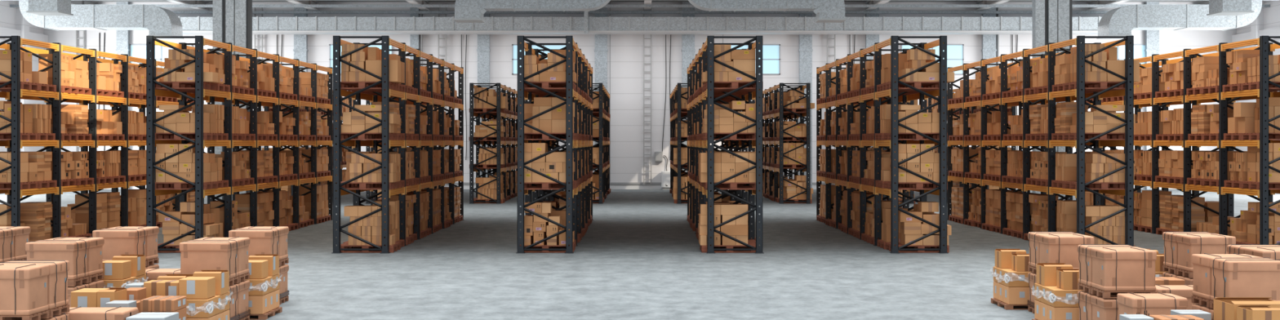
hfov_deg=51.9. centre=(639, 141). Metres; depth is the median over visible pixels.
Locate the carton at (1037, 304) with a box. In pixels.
[1034,299,1041,319]
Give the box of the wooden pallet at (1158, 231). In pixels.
[1155,227,1168,235]
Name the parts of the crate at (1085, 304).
lid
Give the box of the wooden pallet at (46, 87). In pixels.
[0,83,56,92]
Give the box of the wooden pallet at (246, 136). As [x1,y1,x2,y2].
[243,133,255,140]
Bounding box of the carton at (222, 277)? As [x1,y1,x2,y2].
[193,270,229,294]
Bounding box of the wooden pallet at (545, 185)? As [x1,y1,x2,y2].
[520,181,575,189]
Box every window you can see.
[129,44,192,67]
[328,44,392,74]
[511,44,565,74]
[730,44,780,74]
[901,44,964,74]
[1114,44,1145,64]
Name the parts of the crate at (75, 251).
lid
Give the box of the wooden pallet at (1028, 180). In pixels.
[1026,177,1035,185]
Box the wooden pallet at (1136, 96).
[1133,93,1139,99]
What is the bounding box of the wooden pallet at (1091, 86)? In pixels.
[1062,81,1124,90]
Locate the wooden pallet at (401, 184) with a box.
[350,180,404,188]
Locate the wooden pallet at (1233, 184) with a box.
[1224,180,1240,188]
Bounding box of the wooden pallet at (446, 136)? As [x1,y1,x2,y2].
[444,134,448,140]
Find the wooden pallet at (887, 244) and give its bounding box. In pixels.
[885,242,949,252]
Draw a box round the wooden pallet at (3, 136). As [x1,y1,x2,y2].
[0,133,38,140]
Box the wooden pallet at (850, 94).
[847,90,890,97]
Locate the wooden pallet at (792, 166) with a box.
[776,164,808,168]
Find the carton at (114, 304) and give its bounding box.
[105,300,136,307]
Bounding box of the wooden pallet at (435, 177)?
[432,174,438,181]
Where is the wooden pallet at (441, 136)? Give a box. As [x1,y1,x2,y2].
[439,134,444,140]
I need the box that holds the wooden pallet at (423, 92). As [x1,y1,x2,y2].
[377,88,426,96]
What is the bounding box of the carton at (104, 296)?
[97,287,126,307]
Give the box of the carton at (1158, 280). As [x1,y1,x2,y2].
[1155,276,1184,284]
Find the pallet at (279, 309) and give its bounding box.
[248,306,282,319]
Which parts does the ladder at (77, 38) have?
rail, rail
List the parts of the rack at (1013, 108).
post, post, post, post, post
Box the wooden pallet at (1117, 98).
[1112,95,1124,101]
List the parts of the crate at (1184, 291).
lid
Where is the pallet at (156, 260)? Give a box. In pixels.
[146,257,159,266]
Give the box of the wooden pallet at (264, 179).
[257,176,266,183]
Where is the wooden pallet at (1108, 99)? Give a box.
[1101,97,1112,102]
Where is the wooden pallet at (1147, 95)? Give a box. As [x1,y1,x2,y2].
[1139,92,1151,98]
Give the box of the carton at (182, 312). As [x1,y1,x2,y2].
[163,306,186,319]
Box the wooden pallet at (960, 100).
[955,97,963,103]
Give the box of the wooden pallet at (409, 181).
[400,178,412,186]
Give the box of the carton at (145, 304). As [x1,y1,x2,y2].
[140,295,163,311]
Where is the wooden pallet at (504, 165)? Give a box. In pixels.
[475,164,505,168]
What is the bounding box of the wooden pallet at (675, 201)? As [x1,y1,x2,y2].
[673,198,687,203]
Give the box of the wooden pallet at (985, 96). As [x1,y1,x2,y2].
[982,93,991,100]
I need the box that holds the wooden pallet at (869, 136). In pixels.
[866,133,874,140]
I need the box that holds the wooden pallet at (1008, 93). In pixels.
[1002,90,1012,97]
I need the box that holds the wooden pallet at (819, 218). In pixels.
[817,215,823,222]
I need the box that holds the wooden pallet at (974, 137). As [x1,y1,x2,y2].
[971,134,981,140]
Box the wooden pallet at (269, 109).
[268,108,302,112]
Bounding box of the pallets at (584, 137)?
[68,90,1247,248]
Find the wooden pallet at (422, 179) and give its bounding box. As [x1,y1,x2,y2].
[415,176,425,183]
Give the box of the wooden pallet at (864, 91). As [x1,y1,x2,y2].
[861,87,911,94]
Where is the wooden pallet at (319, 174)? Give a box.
[308,171,324,177]
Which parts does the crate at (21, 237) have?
lid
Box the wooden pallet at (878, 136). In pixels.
[875,133,932,140]
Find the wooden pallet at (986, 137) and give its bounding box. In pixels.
[983,134,992,140]
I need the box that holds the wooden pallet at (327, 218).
[321,215,330,221]
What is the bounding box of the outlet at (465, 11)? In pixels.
[453,0,488,22]
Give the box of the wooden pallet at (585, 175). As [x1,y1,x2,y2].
[584,174,587,181]
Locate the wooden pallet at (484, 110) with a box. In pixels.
[471,108,502,112]
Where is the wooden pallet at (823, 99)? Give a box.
[822,97,857,103]
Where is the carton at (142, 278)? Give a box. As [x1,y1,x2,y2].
[138,274,146,282]
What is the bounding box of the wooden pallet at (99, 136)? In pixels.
[96,133,111,140]
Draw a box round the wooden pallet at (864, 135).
[862,133,866,140]
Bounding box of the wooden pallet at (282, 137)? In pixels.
[279,134,288,140]
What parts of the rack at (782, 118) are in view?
post, post, post, post, upright frame, post, upright frame, post, upright frame, post, upright frame, post, post, post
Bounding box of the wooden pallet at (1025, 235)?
[1023,233,1028,239]
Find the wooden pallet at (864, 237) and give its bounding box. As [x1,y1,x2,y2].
[861,233,871,242]
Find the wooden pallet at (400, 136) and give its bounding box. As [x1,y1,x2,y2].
[348,133,404,140]
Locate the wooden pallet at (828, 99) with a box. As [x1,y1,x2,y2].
[826,96,870,102]
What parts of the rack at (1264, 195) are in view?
post, post, post, upright frame, post, post, upright frame, post, post, upright frame, post, post, upright frame, post, post, upright frame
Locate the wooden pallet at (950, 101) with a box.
[947,97,955,104]
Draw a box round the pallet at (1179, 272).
[1176,268,1193,278]
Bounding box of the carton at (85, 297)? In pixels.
[71,288,109,307]
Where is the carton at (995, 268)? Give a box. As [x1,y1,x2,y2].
[993,266,999,282]
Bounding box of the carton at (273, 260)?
[248,254,279,275]
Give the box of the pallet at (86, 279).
[67,276,88,286]
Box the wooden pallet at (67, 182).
[51,178,76,186]
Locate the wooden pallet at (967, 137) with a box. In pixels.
[964,134,971,140]
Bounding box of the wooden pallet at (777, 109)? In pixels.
[776,108,808,112]
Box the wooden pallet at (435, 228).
[428,225,438,233]
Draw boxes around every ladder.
[75,30,84,151]
[253,7,262,147]
[438,7,446,185]
[643,7,651,185]
[826,34,835,184]
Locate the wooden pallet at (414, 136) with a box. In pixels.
[411,133,418,140]
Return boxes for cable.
[97,32,100,109]
[103,32,105,151]
[280,34,282,63]
[457,34,462,149]
[465,34,466,159]
[662,34,666,151]
[669,34,671,104]
[1016,34,1017,150]
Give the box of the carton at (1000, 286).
[998,283,1004,302]
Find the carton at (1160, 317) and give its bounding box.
[1149,314,1204,319]
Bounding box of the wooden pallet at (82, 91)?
[79,87,91,94]
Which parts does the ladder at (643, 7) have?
rail, rail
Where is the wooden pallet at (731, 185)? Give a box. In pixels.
[703,182,759,189]
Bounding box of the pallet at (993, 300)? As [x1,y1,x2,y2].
[991,297,1028,309]
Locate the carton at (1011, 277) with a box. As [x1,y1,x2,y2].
[1003,270,1029,286]
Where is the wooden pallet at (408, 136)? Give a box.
[405,133,411,140]
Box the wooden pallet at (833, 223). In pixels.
[831,221,839,227]
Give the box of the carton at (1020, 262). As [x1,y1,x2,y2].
[1011,253,1029,271]
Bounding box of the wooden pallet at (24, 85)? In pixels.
[0,81,39,90]
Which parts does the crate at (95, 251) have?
lid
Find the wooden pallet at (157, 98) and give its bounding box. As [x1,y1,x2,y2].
[155,95,167,101]
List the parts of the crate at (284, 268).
lid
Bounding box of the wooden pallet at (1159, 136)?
[1155,133,1167,140]
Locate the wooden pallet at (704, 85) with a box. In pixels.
[702,83,755,92]
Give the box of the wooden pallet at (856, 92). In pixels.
[853,88,902,96]
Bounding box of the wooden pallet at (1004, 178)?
[1001,175,1011,182]
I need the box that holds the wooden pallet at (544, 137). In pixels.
[520,133,575,140]
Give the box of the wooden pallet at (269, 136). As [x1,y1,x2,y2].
[266,133,277,140]
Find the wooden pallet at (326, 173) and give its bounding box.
[324,170,330,176]
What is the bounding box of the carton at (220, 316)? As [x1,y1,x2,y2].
[215,312,222,319]
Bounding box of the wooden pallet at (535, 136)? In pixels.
[533,133,582,140]
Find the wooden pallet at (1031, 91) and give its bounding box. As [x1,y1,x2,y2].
[1024,87,1036,94]
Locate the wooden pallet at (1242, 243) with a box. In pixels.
[1240,242,1259,244]
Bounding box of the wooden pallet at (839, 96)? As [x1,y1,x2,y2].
[836,93,884,100]
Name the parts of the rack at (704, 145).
post, post, post, post, post, post, post, upright frame, upright frame, upright frame, post, upright frame, post, upright frame, post, post, post, post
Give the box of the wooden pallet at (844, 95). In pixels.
[842,92,884,98]
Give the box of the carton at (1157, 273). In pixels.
[1155,271,1164,276]
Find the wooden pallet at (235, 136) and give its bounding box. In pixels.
[231,133,243,140]
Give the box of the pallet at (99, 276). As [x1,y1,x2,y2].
[87,272,103,282]
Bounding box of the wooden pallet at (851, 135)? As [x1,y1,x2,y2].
[848,133,853,140]
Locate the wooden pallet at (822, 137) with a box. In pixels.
[820,135,825,140]
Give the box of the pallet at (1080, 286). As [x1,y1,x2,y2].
[1077,282,1135,293]
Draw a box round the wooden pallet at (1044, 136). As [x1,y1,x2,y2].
[1035,133,1048,140]
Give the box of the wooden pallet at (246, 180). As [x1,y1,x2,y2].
[244,177,254,185]
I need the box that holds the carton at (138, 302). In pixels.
[136,300,140,313]
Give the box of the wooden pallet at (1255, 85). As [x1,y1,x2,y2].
[1240,81,1279,90]
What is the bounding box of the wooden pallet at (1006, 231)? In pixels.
[1002,227,1012,236]
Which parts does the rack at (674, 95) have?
post, post, post, post, post, post, post, upright frame, upright frame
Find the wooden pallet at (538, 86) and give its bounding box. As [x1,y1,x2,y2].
[532,85,577,93]
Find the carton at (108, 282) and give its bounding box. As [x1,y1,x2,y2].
[98,278,131,288]
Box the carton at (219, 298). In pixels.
[213,294,222,314]
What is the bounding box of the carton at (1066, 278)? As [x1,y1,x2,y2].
[1056,268,1079,289]
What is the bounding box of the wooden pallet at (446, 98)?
[406,94,449,101]
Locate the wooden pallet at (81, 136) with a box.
[78,133,91,140]
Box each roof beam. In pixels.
[71,0,97,4]
[168,0,208,10]
[288,0,319,10]
[406,0,430,10]
[644,0,651,10]
[864,0,888,10]
[975,0,1008,10]
[1085,0,1126,10]
[1196,0,1208,4]
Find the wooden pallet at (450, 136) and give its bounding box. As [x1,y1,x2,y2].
[448,134,452,140]
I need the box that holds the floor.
[0,189,1279,319]
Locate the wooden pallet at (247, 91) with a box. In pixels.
[244,87,253,94]
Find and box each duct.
[18,0,183,39]
[26,0,73,15]
[148,11,1102,34]
[453,0,610,22]
[688,0,846,22]
[1096,0,1262,39]
[1206,0,1253,15]
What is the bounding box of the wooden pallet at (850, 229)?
[848,227,855,235]
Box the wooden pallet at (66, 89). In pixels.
[61,85,79,93]
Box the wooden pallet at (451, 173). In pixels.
[444,172,453,177]
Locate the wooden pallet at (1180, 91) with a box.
[1167,88,1183,96]
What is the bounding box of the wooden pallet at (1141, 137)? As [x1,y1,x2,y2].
[1138,134,1151,140]
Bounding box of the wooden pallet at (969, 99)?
[965,95,973,102]
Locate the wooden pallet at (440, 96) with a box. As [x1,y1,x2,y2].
[395,93,442,100]
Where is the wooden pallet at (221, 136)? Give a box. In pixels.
[170,133,228,140]
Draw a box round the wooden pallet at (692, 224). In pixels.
[691,223,695,231]
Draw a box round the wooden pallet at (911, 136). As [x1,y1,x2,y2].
[884,133,947,140]
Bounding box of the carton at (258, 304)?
[248,293,268,314]
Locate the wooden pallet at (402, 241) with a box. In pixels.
[343,239,404,248]
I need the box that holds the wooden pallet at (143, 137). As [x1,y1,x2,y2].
[140,134,146,140]
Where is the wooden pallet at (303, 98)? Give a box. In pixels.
[298,94,307,101]
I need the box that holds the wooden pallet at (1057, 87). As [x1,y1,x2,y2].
[1052,83,1111,92]
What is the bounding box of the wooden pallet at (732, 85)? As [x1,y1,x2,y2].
[705,81,763,90]
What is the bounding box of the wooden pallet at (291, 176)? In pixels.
[285,173,297,180]
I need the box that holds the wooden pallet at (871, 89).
[868,85,919,93]
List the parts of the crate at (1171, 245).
lid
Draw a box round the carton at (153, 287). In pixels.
[143,280,178,297]
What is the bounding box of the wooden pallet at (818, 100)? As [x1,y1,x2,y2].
[816,97,856,104]
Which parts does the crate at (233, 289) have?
lid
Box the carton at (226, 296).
[222,291,230,311]
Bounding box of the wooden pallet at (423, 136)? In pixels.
[420,133,427,140]
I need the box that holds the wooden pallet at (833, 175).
[830,173,839,179]
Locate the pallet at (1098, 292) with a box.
[1090,287,1156,297]
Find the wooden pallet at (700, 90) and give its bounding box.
[697,87,747,94]
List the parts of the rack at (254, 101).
post, upright frame, post, post, upright frame, post, post, upright frame, post, post, upright frame, post, post, upright frame, upright frame, post, upright frame, post, post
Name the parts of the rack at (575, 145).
post, post, post, post, upright frame, post, upright frame, post, upright frame, upright frame, upright frame, post, post, post, post, post, post, post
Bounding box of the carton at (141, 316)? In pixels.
[125,312,178,319]
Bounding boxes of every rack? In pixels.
[0,35,204,238]
[146,35,333,250]
[264,96,360,195]
[331,35,463,253]
[365,100,441,203]
[469,83,525,203]
[515,35,593,253]
[581,83,609,203]
[670,83,698,203]
[686,35,764,253]
[754,83,810,203]
[816,35,948,253]
[843,100,914,203]
[919,88,1015,190]
[946,35,1133,245]
[1075,35,1279,244]
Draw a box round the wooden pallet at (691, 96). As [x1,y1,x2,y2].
[689,94,730,101]
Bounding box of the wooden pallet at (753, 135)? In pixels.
[703,133,759,140]
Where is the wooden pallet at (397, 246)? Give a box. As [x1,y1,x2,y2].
[340,242,400,252]
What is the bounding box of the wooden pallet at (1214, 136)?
[1201,133,1218,140]
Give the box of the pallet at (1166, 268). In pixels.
[1162,265,1176,274]
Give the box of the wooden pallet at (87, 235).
[76,233,91,237]
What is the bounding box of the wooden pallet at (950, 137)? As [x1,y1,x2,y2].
[948,135,955,140]
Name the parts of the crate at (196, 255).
lid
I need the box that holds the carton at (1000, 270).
[998,268,1012,284]
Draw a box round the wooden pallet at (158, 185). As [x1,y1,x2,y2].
[155,181,217,189]
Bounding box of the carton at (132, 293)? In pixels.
[126,287,146,300]
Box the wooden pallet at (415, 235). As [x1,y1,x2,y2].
[408,233,417,240]
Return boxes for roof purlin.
[0,0,1279,0]
[9,4,1270,7]
[171,10,1109,13]
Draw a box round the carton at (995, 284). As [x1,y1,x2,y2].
[993,281,998,299]
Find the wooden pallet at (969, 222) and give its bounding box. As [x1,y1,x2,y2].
[964,218,977,226]
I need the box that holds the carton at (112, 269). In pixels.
[102,260,131,279]
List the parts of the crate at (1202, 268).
lid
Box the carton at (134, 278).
[128,275,138,283]
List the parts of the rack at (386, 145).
post, post, upright frame, post, upright frame, post, upright frame, post, upright frame, post, upright frame, post, upright frame, post, upright frame, post, post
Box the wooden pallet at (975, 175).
[973,173,981,178]
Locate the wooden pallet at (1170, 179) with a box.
[1167,176,1183,183]
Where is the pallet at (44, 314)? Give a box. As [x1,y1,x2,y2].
[0,310,49,319]
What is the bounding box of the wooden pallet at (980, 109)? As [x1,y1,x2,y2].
[978,108,1011,111]
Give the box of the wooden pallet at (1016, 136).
[1013,133,1022,140]
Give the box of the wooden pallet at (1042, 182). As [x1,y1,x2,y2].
[1035,178,1048,186]
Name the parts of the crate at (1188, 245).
lid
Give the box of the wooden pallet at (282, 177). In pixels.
[279,174,288,181]
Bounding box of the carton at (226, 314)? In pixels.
[222,309,230,319]
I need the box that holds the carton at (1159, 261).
[1155,253,1164,271]
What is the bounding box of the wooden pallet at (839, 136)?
[837,134,841,140]
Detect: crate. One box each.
[0,226,31,260]
[0,228,15,262]
[0,260,69,309]
[0,263,48,315]
[14,313,69,319]
[25,240,88,279]
[45,236,104,275]
[61,306,138,319]
[67,284,88,307]
[82,280,104,288]
[92,228,146,261]
[108,226,159,260]
[145,264,159,268]
[145,267,180,281]
[179,240,239,279]
[194,236,249,275]
[228,228,279,257]
[229,284,239,319]
[234,280,250,319]
[240,226,288,260]
[279,264,288,298]
[1027,231,1079,267]
[1027,271,1036,307]
[1038,233,1093,268]
[1077,244,1140,286]
[1077,290,1096,319]
[1090,247,1156,291]
[1090,295,1118,319]
[1116,292,1188,319]
[1155,284,1199,309]
[1162,231,1216,268]
[1162,271,1182,277]
[1176,233,1235,271]
[1176,275,1193,284]
[1191,253,1262,300]
[1191,303,1213,312]
[1209,257,1279,301]
[1209,309,1213,319]
[1226,244,1279,253]
[1244,247,1279,259]
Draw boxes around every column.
[16,0,29,151]
[115,1,129,189]
[213,0,252,200]
[293,7,308,147]
[410,7,419,59]
[420,9,422,66]
[476,13,490,177]
[594,7,608,169]
[681,1,695,172]
[798,13,813,187]
[865,1,879,147]
[981,7,996,67]
[996,7,999,66]
[1031,0,1072,199]
[1144,1,1159,189]
[1250,0,1263,102]
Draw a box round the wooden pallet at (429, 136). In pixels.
[427,133,431,140]
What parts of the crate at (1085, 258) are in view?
lid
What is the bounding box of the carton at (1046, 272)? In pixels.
[1036,262,1072,285]
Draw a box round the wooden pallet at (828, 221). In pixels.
[825,218,833,226]
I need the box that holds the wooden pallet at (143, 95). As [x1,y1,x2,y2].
[141,93,146,99]
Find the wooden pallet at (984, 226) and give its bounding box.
[982,223,991,231]
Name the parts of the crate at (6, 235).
lid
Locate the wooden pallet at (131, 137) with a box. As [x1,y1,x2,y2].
[128,134,140,140]
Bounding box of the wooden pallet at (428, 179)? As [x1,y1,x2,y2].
[425,175,431,182]
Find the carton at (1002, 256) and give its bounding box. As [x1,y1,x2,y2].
[995,248,1026,268]
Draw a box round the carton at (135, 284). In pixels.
[125,282,143,288]
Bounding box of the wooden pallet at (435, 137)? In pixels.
[432,134,439,140]
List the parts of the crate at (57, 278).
lid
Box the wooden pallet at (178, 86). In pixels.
[155,81,216,90]
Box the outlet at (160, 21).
[143,4,183,39]
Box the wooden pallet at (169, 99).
[167,97,177,102]
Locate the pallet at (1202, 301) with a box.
[1191,295,1209,307]
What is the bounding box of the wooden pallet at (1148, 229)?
[1139,225,1159,233]
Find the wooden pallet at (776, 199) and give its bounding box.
[774,197,805,202]
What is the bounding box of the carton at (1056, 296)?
[1047,287,1083,306]
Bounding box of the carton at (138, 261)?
[112,254,145,275]
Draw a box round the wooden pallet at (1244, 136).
[1240,133,1279,140]
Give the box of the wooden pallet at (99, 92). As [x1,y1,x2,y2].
[96,88,110,96]
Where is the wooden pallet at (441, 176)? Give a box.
[436,173,444,180]
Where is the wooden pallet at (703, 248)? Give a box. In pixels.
[699,242,755,252]
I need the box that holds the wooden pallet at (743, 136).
[697,133,746,140]
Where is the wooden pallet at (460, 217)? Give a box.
[456,215,462,222]
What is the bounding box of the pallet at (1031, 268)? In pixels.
[1027,265,1036,272]
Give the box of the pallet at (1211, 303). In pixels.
[1209,300,1213,308]
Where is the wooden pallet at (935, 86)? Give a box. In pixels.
[882,81,943,90]
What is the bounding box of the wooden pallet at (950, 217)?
[948,215,958,221]
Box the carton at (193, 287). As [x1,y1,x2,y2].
[178,276,215,298]
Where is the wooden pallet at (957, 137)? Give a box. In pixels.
[955,135,963,140]
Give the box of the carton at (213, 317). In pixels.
[186,315,215,319]
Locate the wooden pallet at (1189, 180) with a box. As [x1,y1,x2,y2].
[1186,177,1202,185]
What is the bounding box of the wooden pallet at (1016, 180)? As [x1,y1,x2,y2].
[1011,176,1022,183]
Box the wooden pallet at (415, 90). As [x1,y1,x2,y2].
[368,87,417,94]
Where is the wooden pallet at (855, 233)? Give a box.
[853,230,863,238]
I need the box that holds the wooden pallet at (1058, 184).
[1051,180,1111,188]
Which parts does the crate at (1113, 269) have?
lid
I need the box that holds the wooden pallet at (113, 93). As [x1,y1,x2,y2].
[110,90,124,97]
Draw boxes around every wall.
[0,0,43,151]
[43,2,1236,182]
[1236,0,1279,151]
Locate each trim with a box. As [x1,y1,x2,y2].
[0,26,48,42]
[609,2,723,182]
[1231,26,1279,42]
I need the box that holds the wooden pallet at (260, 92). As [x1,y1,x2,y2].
[257,88,266,96]
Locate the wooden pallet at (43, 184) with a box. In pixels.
[38,180,57,188]
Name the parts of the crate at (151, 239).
lid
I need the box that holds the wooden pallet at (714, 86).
[702,85,747,93]
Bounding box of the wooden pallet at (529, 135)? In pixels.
[527,133,577,140]
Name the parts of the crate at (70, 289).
lid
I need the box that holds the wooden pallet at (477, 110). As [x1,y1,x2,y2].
[475,108,506,113]
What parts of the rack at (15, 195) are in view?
upright frame, post, post, upright frame, post, post, upright frame, post, post, upright frame, post, post, upright frame, post, post, post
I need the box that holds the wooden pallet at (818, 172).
[816,170,821,176]
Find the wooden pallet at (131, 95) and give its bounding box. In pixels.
[128,92,141,98]
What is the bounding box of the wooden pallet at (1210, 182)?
[1202,178,1229,186]
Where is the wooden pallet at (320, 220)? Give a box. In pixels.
[316,217,324,223]
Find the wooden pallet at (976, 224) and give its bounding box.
[973,221,981,227]
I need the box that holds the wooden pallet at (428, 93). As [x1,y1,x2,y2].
[389,90,431,97]
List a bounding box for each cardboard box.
[0,49,22,60]
[0,59,22,72]
[0,71,23,81]
[0,204,11,214]
[0,214,11,225]
[4,103,22,122]
[6,122,22,133]
[7,152,28,162]
[7,162,28,172]
[7,172,27,182]
[20,151,44,161]
[20,202,44,210]
[20,210,43,218]
[20,217,45,226]
[22,51,31,62]
[22,61,31,73]
[22,103,37,118]
[22,104,32,122]
[22,122,32,133]
[28,118,39,133]
[28,162,37,172]
[28,225,44,234]
[29,233,44,242]
[31,71,47,84]
[38,53,65,62]
[38,62,65,70]
[51,206,71,219]
[61,104,81,111]
[66,111,73,124]
[68,223,82,235]
[71,169,81,178]
[72,151,84,160]
[73,59,82,69]
[75,194,100,204]
[75,203,102,213]
[75,213,101,222]
[87,109,103,120]
[97,75,105,89]
[99,62,112,71]
[99,71,113,81]
[100,120,107,133]
[102,110,111,121]
[105,80,117,90]
[111,110,120,121]
[113,121,122,133]
[120,197,136,211]
[128,189,144,199]
[128,210,137,226]
[136,122,144,134]
[155,111,164,121]
[155,121,166,133]
[155,152,168,162]
[155,162,165,172]
[155,172,164,182]
[158,211,186,222]
[159,105,184,110]
[162,222,181,234]
[163,234,182,244]
[164,68,182,81]
[164,110,182,124]
[164,124,176,133]
[164,143,178,152]
[164,172,191,182]
[165,152,178,162]
[165,162,178,172]
[168,48,180,60]
[170,59,189,69]
[175,71,217,82]
[176,112,190,122]
[176,122,190,133]
[178,143,195,152]
[178,152,195,162]
[178,162,191,172]
[179,223,204,234]
[180,48,199,61]
[180,201,199,212]
[181,213,207,223]
[181,234,212,242]
[184,62,208,71]
[190,112,208,122]
[190,122,209,133]
[191,104,214,113]
[191,162,210,172]
[191,172,209,182]
[198,224,215,235]
[206,53,219,68]
[209,208,219,223]
[210,200,235,210]
[235,193,259,204]
[236,213,246,223]
[237,203,258,213]
[246,111,266,123]
[298,186,319,194]
[341,51,351,62]
[342,111,351,124]
[344,205,359,216]
[346,151,372,161]
[348,71,365,81]
[348,225,361,235]
[348,235,361,244]
[349,163,363,173]
[349,172,363,182]
[350,44,366,52]
[350,61,365,71]
[350,216,363,226]
[351,51,368,62]
[351,111,368,124]
[351,124,364,133]
[351,153,364,163]
[354,105,385,111]
[358,205,373,216]
[361,226,371,235]
[362,173,377,182]
[363,163,373,173]
[363,216,373,226]
[364,112,385,124]
[364,124,378,133]
[364,153,385,163]
[365,60,400,82]
[367,47,379,60]
[371,102,396,110]
[371,226,385,235]
[373,201,395,213]
[377,172,395,182]
[390,195,413,203]
[395,62,404,83]
[487,96,506,108]
[524,55,537,64]
[524,64,537,74]
[524,74,539,81]
[524,151,532,162]
[524,202,542,213]
[524,225,533,235]
[532,142,546,151]
[532,151,546,162]
[532,161,546,172]
[532,172,559,182]
[533,97,551,106]
[533,213,549,222]
[533,222,546,231]
[533,231,545,244]
[539,71,575,82]
[539,106,551,119]
[539,119,551,133]
[542,202,551,213]
[545,162,563,172]
[546,151,565,162]
[546,224,559,235]
[546,235,557,245]
[547,53,562,62]
[547,62,564,71]
[548,215,560,225]
[550,49,569,59]
[551,97,565,106]
[551,106,565,119]
[551,119,565,133]
[559,229,569,245]
[698,223,719,235]
[700,204,720,214]
[703,109,719,124]
[710,103,729,109]
[714,44,730,51]
[714,51,730,61]
[714,61,733,71]
[714,71,728,81]
[719,109,733,116]
[719,116,733,124]
[719,124,733,133]
[720,152,734,162]
[720,162,734,172]
[720,172,734,182]
[720,204,747,214]
[720,225,747,235]
[721,214,735,225]
[721,235,735,245]
[728,71,755,81]
[730,49,755,60]
[731,100,745,109]
[732,59,755,71]
[733,111,745,122]
[733,122,747,133]
[734,152,748,162]
[734,162,748,172]
[734,172,748,182]
[735,214,747,225]
[735,235,747,244]
[744,103,755,122]
[747,122,755,133]
[794,102,814,108]
[873,200,895,210]
[881,157,889,169]
[882,208,907,224]
[883,53,907,68]
[883,223,895,242]
[884,67,904,82]
[894,121,905,133]
[898,105,919,110]
[898,211,922,222]
[901,222,920,234]
[901,233,922,244]
[902,68,917,81]
[902,110,917,124]
[905,124,918,133]
[905,152,919,162]
[906,48,921,60]
[906,143,919,152]
[906,162,919,172]
[906,172,933,182]
[908,59,925,68]
[915,122,931,133]
[917,71,954,82]
[917,112,931,122]
[917,201,938,212]
[918,152,933,162]
[920,143,934,152]
[920,162,933,172]
[920,213,943,223]
[920,223,939,234]
[921,48,935,61]
[922,62,943,71]
[922,234,948,244]
[989,68,1008,80]
[991,80,999,93]
[991,111,1012,122]
[1017,69,1033,81]
[1033,195,1057,203]
[1037,71,1048,86]
[1059,53,1071,64]
[1059,73,1070,84]
[1060,109,1088,117]
[1061,102,1088,110]
[1063,201,1087,213]
[1064,154,1076,166]
[1064,166,1076,181]
[1064,213,1076,229]
[1080,111,1093,124]
[1080,205,1099,216]
[1084,172,1103,182]
[1084,225,1102,235]
[1085,163,1103,173]
[1085,216,1104,226]
[1086,153,1106,163]
[1088,111,1106,124]
[1089,71,1106,81]
[1090,61,1105,71]
[1090,105,1124,111]
[1091,44,1104,52]
[1091,51,1106,61]
[1093,124,1106,133]
[1097,205,1113,216]
[1102,226,1112,235]
[1103,163,1115,173]
[1103,173,1118,182]
[1104,47,1117,60]
[1104,216,1115,226]
[1105,60,1139,82]
[1106,112,1124,124]
[1106,124,1119,133]
[1106,153,1124,163]
[1112,226,1124,235]
[1112,235,1124,244]
[1115,163,1124,173]
[1115,216,1124,226]
[1137,111,1144,122]
[1146,84,1164,92]
[1146,191,1171,199]
[1147,122,1163,134]
[1163,110,1173,121]
[1164,121,1172,133]
[1177,196,1204,204]
[1177,204,1204,211]
[1179,210,1204,218]
[1197,119,1210,126]
[1199,56,1218,64]
[1200,63,1218,71]
[1204,201,1218,216]
[1207,104,1233,113]
[1209,121,1217,133]
[1212,151,1236,160]
[1226,51,1233,63]
[1227,117,1237,133]
[1229,71,1237,84]
[1230,217,1239,231]
[1232,62,1247,71]
[1233,102,1256,117]
[1234,231,1247,241]
[1237,49,1259,62]
[1237,71,1248,83]
[1237,116,1254,133]
[1237,218,1256,231]
[1240,210,1256,219]
[1248,201,1259,212]
[1256,224,1274,235]
[1257,55,1277,65]
[1257,64,1278,75]
[1257,74,1279,81]
[1257,202,1279,213]
[1258,120,1274,133]
[1268,97,1279,106]
[1272,151,1279,162]
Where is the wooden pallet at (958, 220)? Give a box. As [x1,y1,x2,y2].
[954,217,963,223]
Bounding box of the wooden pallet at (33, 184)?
[0,181,38,189]
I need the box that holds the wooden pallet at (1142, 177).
[1139,174,1151,181]
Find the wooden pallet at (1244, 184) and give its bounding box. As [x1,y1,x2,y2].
[1240,181,1279,189]
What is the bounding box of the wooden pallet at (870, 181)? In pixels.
[867,178,879,186]
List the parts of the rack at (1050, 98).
post, post, upright frame, post, upright frame, post, upright frame, post, post, upright frame, post, post, upright frame, post, post, upright frame, post, post, upright frame, post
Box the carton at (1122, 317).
[1119,314,1154,319]
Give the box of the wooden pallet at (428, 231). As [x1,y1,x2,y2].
[425,227,431,235]
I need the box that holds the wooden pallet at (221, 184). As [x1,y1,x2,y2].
[170,180,228,187]
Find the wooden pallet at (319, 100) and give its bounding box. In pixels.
[316,97,324,103]
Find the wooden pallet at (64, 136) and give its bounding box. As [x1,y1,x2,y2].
[61,133,78,140]
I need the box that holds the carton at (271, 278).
[266,275,274,293]
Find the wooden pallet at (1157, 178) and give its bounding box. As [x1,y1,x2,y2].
[1155,175,1167,182]
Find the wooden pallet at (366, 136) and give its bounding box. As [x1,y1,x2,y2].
[336,133,396,140]
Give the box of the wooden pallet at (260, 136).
[257,133,266,140]
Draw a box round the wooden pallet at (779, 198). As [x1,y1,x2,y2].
[778,198,812,203]
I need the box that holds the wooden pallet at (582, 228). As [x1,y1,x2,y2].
[581,227,585,236]
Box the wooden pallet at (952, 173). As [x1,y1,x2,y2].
[948,170,955,176]
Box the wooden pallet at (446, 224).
[444,221,450,228]
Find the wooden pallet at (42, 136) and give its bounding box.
[38,133,55,140]
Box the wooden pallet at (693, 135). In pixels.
[692,134,715,140]
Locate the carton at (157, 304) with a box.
[151,295,174,311]
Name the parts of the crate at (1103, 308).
lid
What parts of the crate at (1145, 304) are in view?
lid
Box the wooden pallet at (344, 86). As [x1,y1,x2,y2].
[336,81,396,90]
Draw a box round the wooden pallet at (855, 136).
[853,133,859,140]
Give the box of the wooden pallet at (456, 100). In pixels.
[422,97,458,103]
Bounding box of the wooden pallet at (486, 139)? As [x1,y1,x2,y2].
[471,137,502,141]
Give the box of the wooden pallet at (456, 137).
[454,135,459,140]

